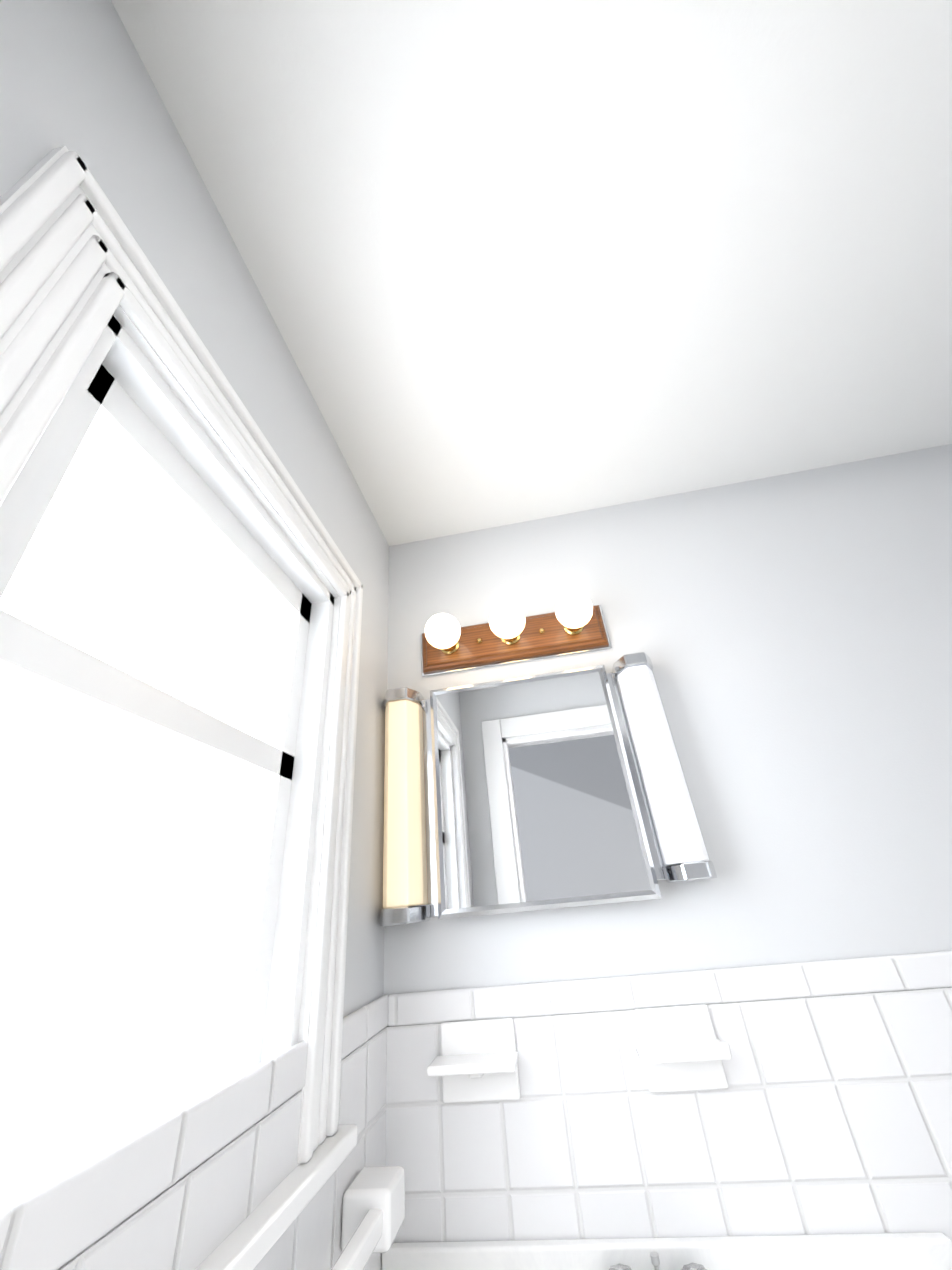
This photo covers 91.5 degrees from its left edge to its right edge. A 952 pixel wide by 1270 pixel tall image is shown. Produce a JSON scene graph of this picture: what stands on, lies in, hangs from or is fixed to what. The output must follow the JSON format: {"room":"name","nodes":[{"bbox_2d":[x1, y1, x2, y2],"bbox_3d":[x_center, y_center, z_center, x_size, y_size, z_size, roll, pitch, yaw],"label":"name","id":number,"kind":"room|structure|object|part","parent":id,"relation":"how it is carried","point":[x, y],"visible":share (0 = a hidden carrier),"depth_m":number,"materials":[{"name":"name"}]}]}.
{"room":"bathroom","nodes":[
{"label":"bathroom","id":0,"kind":"room"},
{"bbox_2d":[0,0,388,1017],"bbox_3d":[-0.347,0.445,0.395,0.120,2.370,1.440,-9,-30,6],"label":"wall","id":1,"kind":"structure","parent":0,"point":[74,76],"depth_m":0.70,"materials":[{"name":"grey paint"}]},
{"bbox_2d":[0,146,137,432],"bbox_3d":[-0.371,-0.055,0.272,0.013,0.955,0.100,-9,-30,6],"label":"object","id":2,"kind":"structure","parent":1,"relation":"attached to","point":[9,197],"depth_m":0.42,"materials":[{"name":"white paint"}]},
{"bbox_2d":[0,151,86,271],"bbox_3d":[-0.372,-0.073,0.239,0.024,0.952,0.019,-9,-30,6],"label":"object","id":3,"kind":"structure","parent":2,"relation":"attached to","point":[26,214],"depth_m":0.41,"materials":[{"name":"white paint"}]},
{"bbox_2d":[0,194,94,338],"bbox_3d":[-0.370,-0.050,0.254,0.018,0.927,0.019,-9,-30,6],"label":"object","id":4,"kind":"structure","parent":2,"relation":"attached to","point":[25,280],"depth_m":0.41,"materials":[{"name":"white paint"}]},
{"bbox_2d":[0,235,107,414],"bbox_3d":[-0.365,-0.027,0.270,0.018,0.902,0.019,-9,-30,6],"label":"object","id":5,"kind":"structure","parent":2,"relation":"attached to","point":[25,350],"depth_m":0.41,"materials":[{"name":"white paint"}]},
{"bbox_2d":[0,273,125,504],"bbox_3d":[-0.356,-0.004,0.285,0.024,0.877,0.019,-9,-30,6],"label":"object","id":6,"kind":"structure","parent":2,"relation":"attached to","point":[23,430],"depth_m":0.40,"materials":[{"name":"white paint"}]},
{"bbox_2d":[0,315,333,1096],"bbox_3d":[-0.376,0.160,0.545,0.120,0.855,0.575,-9,-30,6],"label":"window","id":7,"kind":"structure","parent":1,"relation":"in","point":[281,1026],"depth_m":0.65,"materials":[{"name":"white paint"}]},
{"bbox_3d":[-0.412,0.049,0.326,0.030,0.835,0.040,-9,-30,6],"label":"window sash","id":8,"kind":"part","parent":7,"relation":"part of","materials":[{"name":"white wood"}]},
{"bbox_3d":[-0.376,0.106,0.576,0.030,0.040,0.535,-9,-30,6],"label":"window sash","id":9,"kind":"part","parent":7,"relation":"part of","materials":[{"name":"white wood"}]},
{"bbox_3d":[-0.403,-0.171,0.735,0.030,0.050,0.535,-9,-30,6],"label":"window sash","id":10,"kind":"part","parent":7,"relation":"part of","materials":[{"name":"white wood"}]},
{"bbox_3d":[-0.329,0.287,0.752,0.030,0.835,0.040,-9,-30,6],"label":"window sash","id":11,"kind":"part","parent":7,"relation":"part of","materials":[{"name":"white wood"}]},
{"bbox_2d":[113,271,342,597],"bbox_3d":[-0.351,-0.262,0.776,0.013,0.100,0.575,-9,-30,6],"label":"board","id":12,"kind":"object","parent":1,"relation":"attached to","point":[128,325],"visible":0.36,"depth_m":0.64,"materials":[{"name":"white paint"}]},
{"bbox_2d":[75,154,362,590],"bbox_3d":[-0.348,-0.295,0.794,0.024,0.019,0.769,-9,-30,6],"label":"window trim","id":13,"kind":"structure","parent":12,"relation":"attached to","point":[103,205],"depth_m":0.61,"materials":[{"name":"white paint"}]},
{"bbox_2d":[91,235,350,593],"bbox_3d":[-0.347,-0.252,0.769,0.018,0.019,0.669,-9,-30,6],"label":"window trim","id":14,"kind":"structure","parent":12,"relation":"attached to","point":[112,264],"depth_m":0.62,"materials":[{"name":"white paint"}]},
{"bbox_2d":[103,272,348,596],"bbox_3d":[-0.342,-0.231,0.757,0.024,0.019,0.619,-9,-30,6],"label":"window trim","id":15,"kind":"structure","parent":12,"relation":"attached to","point":[142,321],"depth_m":0.63,"materials":[{"name":"white paint"}]},
{"bbox_2d":[297,571,355,1166],"bbox_3d":[-0.258,0.269,0.854,0.013,0.955,0.100,-9,-30,6],"label":"board","id":16,"kind":"object","parent":1,"relation":"attached to","point":[309,954],"visible":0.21,"depth_m":0.75,"materials":[{"name":"white paint"}]},
{"bbox_2d":[299,593,348,1163],"bbox_3d":[-0.256,0.284,0.801,0.024,0.877,0.019,-9,-30,6],"label":"window trim","id":17,"kind":"structure","parent":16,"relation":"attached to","point":[308,1118],"depth_m":0.71,"materials":[{"name":"white paint"}]},
{"bbox_2d":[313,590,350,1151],"bbox_3d":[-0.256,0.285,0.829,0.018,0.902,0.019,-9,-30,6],"label":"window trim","id":18,"kind":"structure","parent":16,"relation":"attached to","point":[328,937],"depth_m":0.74,"materials":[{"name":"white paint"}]},
{"bbox_2d":[318,583,362,1144],"bbox_3d":[-0.247,0.287,0.884,0.024,0.952,0.019,-9,-30,6],"label":"window trim","id":19,"kind":"structure","parent":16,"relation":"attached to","point":[334,1075],"depth_m":0.79,"materials":[{"name":"white paint"}]},
{"bbox_2d":[111,0,951,545],"bbox_3d":[1.009,-0.843,0.850,3.090,0.080,1.440,-9,-30,6],"label":"ceiling","id":20,"kind":"structure","parent":0,"point":[507,262],"depth_m":0.83,"materials":[{"name":"paint"}]},
{"bbox_2d":[383,444,951,994],"bbox_3d":[1.224,0.536,0.817,3.090,2.370,0.100,-9,-30,6],"label":"wall","id":21,"kind":"structure","parent":0,"point":[789,636],"depth_m":1.08,"materials":[{"name":"grey paint"}]},
{"bbox_2d":[427,1018,520,1102],"bbox_3d":[-0.004,0.757,0.816,0.154,0.112,0.074,-9,-30,6],"label":"shelf","id":22,"kind":"object","parent":21,"relation":"attached to","point":[476,1061],"visible":1,"depth_m":0.83,"materials":[{"name":"white ceramic"}]},
{"bbox_2d":[421,592,610,676],"bbox_3d":[0.085,-0.019,1.199,0.507,0.133,0.156,-9,-30,6],"label":"vanity light","id":23,"kind":"object","parent":21,"relation":"attached to","point":[511,633],"visible":1,"depth_m":1.22,"materials":[{"name":"brown wood"}]},
{"bbox_3d":[-0.085,-0.008,1.192,0.092,0.092,0.099,-9,-30,6],"label":"vanity light bulb","id":24,"kind":"part","parent":23,"relation":"part of","materials":[{"name":"white glass"}]},
{"bbox_3d":[0.079,-0.034,1.175,0.092,0.092,0.099,-9,-30,6],"label":"vanity light bulb","id":25,"kind":"part","parent":23,"relation":"part of","materials":[{"name":"white glass"}]},
{"bbox_3d":[0.244,-0.060,1.157,0.092,0.092,0.099,-9,-30,6],"label":"vanity light bulb","id":26,"kind":"part","parent":23,"relation":"part of","materials":[{"name":"white glass"}]},
{"bbox_2d":[380,652,716,925],"bbox_3d":[0.114,0.326,1.040,0.684,0.504,0.088,-9,-30,6],"label":"upper cabinet","id":27,"kind":"object","parent":21,"relation":"attached to","point":[560,789],"visible":1,"depth_m":1.01,"materials":[{"name":"silver metal"}]},
{"bbox_2d":[380,687,448,925],"bbox_3d":[-0.153,0.368,1.068,0.140,0.504,0.088,-9,-30,6],"label":"light","id":28,"kind":"object","parent":27,"relation":"attached to","point":[415,852],"depth_m":1.04,"materials":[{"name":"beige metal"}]},
{"label":"glass","id":29,"kind":"part","parent":27,"relation":"part of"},
{"bbox_3d":[0.120,0.327,1.043,0.440,0.500,0.022,-9,-30,6],"label":"frame","id":30,"kind":"part","parent":27,"relation":"part of","materials":[{"name":"silver metal"}]},
{"bbox_2d":[598,652,716,882],"bbox_3d":[0.386,0.271,1.018,0.128,0.477,0.088,-9,-30,6],"label":"light","id":31,"kind":"object","parent":27,"relation":"attached to","point":[669,843],"depth_m":0.99,"materials":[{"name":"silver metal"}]},
{"bbox_2d":[386,987,951,1242],"bbox_3d":[0.771,1.114,0.518,1.820,1.150,0.012,-9,-30,6],"label":"wall tile","id":32,"kind":"structure","parent":21,"relation":"attached to","point":[826,1115],"depth_m":0.76,"materials":[{"name":"white tile"}]},
{"bbox_2d":[388,951,951,1025],"bbox_3d":[0.721,0.595,0.816,1.820,0.050,0.014,-9,-30,6],"label":"cap","id":33,"kind":"object","parent":21,"relation":"attached to","point":[914,971],"visible":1,"depth_m":0.85,"materials":[{"name":"white tile"}]},
{"bbox_2d":[634,1004,731,1092],"bbox_3d":[0.345,0.702,0.779,0.144,0.112,0.074,-9,-30,6],"label":"soap shelf","id":34,"kind":"object","parent":21,"relation":"attached to","point":[680,1048],"visible":1,"depth_m":0.79,"materials":[{"name":"white ceramic"}]},
{"bbox_3d":[1.213,1.263,-0.365,3.090,0.060,1.440,-9,-30,6],"label":"floor","id":35,"kind":"structure","parent":0,"visible":0},
{"bbox_2d":[382,1232,951,1269],"bbox_3d":[0.255,1.170,0.265,0.839,0.887,0.540,-9,-30,6],"label":"sink","id":36,"kind":"object","parent":35,"relation":"on","point":[905,1251],"visible":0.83,"depth_m":0.69,"materials":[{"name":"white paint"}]},
{"bbox_2d":[604,1251,721,1269],"bbox_3d":[0.252,0.903,0.604,0.155,0.087,0.124,-9,-30,6],"label":"faucet","id":37,"kind":"object","parent":36,"relation":"on","point":[654,1256],"depth_m":0.66,"materials":[{"name":"silver metal"}]},
{"bbox_3d":[-0.295,0.995,0.063,0.120,1.080,0.575,-9,-30,6],"label":"wall","id":38,"kind":"structure","parent":0,"visible":0},
{"bbox_2d":[58,1026,387,1269],"bbox_3d":[-0.229,0.966,0.093,0.012,1.150,1.220,-9,-30,6],"label":"wall tile","id":39,"kind":"structure","parent":38,"relation":"attached to","point":[195,1218],"depth_m":0.51,"materials":[{"name":"white tile"}]},
{"bbox_2d":[0,994,388,1269],"bbox_3d":[-0.279,0.448,0.392,0.014,0.050,1.220,-9,-30,6],"label":"cap","id":40,"kind":"object","parent":39,"relation":"on","point":[59,1221],"visible":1,"depth_m":0.38,"materials":[{"name":"white tile"}]},
{"bbox_2d":[331,1166,404,1269],"bbox_3d":[-0.200,0.675,0.398,0.072,0.060,0.711,-9,-30,6],"label":"towel rail","id":41,"kind":"object","parent":39,"relation":"attached to","point":[373,1210],"visible":1,"depth_m":0.64,"materials":[{"name":"white ceramic"}]},
{"bbox_2d":[195,1124,356,1269],"bbox_3d":[-0.309,0.535,0.323,0.142,0.024,0.825,-9,-30,6],"label":"stool","id":42,"kind":"object","parent":38,"relation":"on","point":[250,1240],"visible":0.44,"depth_m":0.50,"materials":[{"name":"white paint"}]},
{"label":"outside","id":43,"kind":"structure","parent":0,"visible":0},
{"bbox_2d":[0,427,275,1207],"bbox_3d":[-0.607,0.197,0.569,0.010,1.455,1.175,-9,-30,6],"label":"window","id":44,"kind":"structure","parent":43,"point":[119,845],"depth_m":0.73,"materials":[{"name":"white glass"}]}
]}

